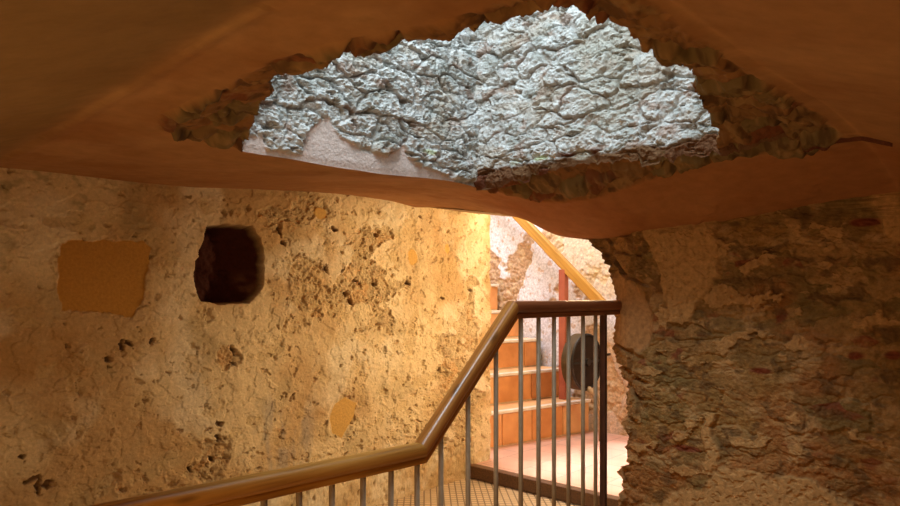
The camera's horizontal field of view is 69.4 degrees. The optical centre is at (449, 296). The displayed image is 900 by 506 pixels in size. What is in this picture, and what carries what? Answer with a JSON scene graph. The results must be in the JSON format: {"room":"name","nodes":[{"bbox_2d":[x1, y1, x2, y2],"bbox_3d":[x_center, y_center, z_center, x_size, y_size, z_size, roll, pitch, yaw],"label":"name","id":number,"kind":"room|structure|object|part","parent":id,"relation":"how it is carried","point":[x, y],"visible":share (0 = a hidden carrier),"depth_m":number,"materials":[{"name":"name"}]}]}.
{"room":"stairwell","nodes":[
{"label":"stairwell","id":0,"kind":"room"},
{"bbox_2d":[0,167,491,505],"bbox_3d":[-1.675,-0.300,2.806,0.209,3.600,5.652,0,0,43],"label":"wall","id":1,"kind":"structure","parent":0,"point":[154,338],"depth_m":3.28,"materials":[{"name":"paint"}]},
{"bbox_2d":[242,27,480,186],"bbox_3d":[-0.479,-1.435,2.412,0.074,1.931,1.795,0,0,43],"label":"wall","id":2,"kind":"structure","parent":0,"point":[408,109],"depth_m":2.64,"materials":[{"name":"stone"}]},
{"bbox_2d":[0,0,899,238],"bbox_3d":[0.069,-0.486,0.664,5.400,0.745,4.870,0,0,43],"label":"ceiling","id":3,"kind":"structure","parent":0,"point":[162,92],"depth_m":1.54,"materials":[{"name":"paint"}]},
{"bbox_2d":[377,478,580,505],"bbox_3d":[-1.179,1.442,2.129,1.580,0.315,5.530,0,0,43],"label":"floor","id":4,"kind":"structure","parent":0,"point":[482,492],"depth_m":4.17,"materials":[{"name":"tile"}]},
{"bbox_2d":[89,300,621,505],"bbox_3d":[-0.474,0.650,1.860,0.062,1.268,3.891,0,0,43],"label":"stair railing","id":5,"kind":"object","parent":4,"relation":"on","point":[262,486],"visible":1,"depth_m":2.47,"materials":[{"name":"brown wood"}]},
{"bbox_3d":[0.753,0.683,3.189,0.028,1.202,0.024,0,0,43],"label":"post","id":6,"kind":"part","parent":5,"relation":"part of","materials":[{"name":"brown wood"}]},
{"bbox_2d":[471,463,619,505],"bbox_3d":[0.709,1.238,4.129,1.560,0.089,0.070,0,0,43],"label":"trim","id":7,"kind":"structure","parent":4,"relation":"on","point":[509,479],"depth_m":4.23,"materials":[{"name":"brown wood"}]},
{"bbox_2d":[477,430,628,495],"bbox_3d":[1.421,1.400,4.782,2.400,0.400,1.885,0,0,43],"label":"floor","id":8,"kind":"structure","parent":0,"point":[616,450],"depth_m":4.77,"materials":[{"name":"tile"}]},
{"bbox_2d":[489,284,590,447],"bbox_3d":[-0.256,0.155,6.272,2.875,2.130,1.340,0,0,43],"label":"staircase","id":9,"kind":"structure","parent":8,"relation":"on","point":[508,351],"depth_m":5.63,"materials":[{"name":"tile"}]},
{"bbox_2d":[512,217,605,399],"bbox_3d":[0.580,-0.461,6.201,2.100,2.742,0.064,0,0,43],"label":"stair handrail","id":10,"kind":"object","parent":9,"relation":"on","point":[567,269],"visible":0.62,"depth_m":5.78,"materials":[{"name":"red paint"}]},
{"bbox_3d":[0.580,-0.848,6.201,2.100,1.969,0.062,0,0,43],"label":"rail","id":11,"kind":"part","parent":10,"relation":"part of","materials":[{"name":"yellow wood"}]},
{"bbox_3d":[1.014,0.333,5.801,0.064,1.155,0.064,0,0,43],"label":"post","id":12,"kind":"part","parent":10,"relation":"part of","materials":[{"name":"red paint"}]},
{"bbox_2d":[489,215,628,436],"bbox_3d":[0.744,-0.400,6.334,5.300,3.800,0.038,0,0,43],"label":"wall","id":13,"kind":"structure","parent":0,"point":[522,270],"depth_m":6.13,"materials":[{"name":"beige stone"}]},
{"bbox_2d":[561,333,610,440],"bbox_3d":[1.198,0.747,5.430,0.174,0.898,0.716,0,0,43],"label":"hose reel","id":14,"kind":"object","parent":13,"relation":"attached to","point":[575,338],"visible":0.68,"depth_m":5.31,"materials":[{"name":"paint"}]},
{"bbox_3d":[1.121,0.534,5.334,0.008,0.430,0.430,0,0,43],"label":"plate","id":15,"kind":"part","parent":14,"relation":"part of","materials":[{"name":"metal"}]},
{"bbox_2d":[431,192,899,505],"bbox_3d":[1.915,-0.300,2.604,5.381,3.600,0.582,0,0,43],"label":"wall","id":16,"kind":"structure","parent":0,"point":[758,355],"depth_m":2.77,"materials":[{"name":"brown stone"}]},
{"bbox_2d":[473,5,892,190],"bbox_3d":[0.724,-1.427,2.517,1.650,1.946,0.079,0,0,43],"label":"wall","id":17,"kind":"structure","parent":0,"point":[556,88],"depth_m":2.69,"materials":[{"name":"stone"}]}
]}

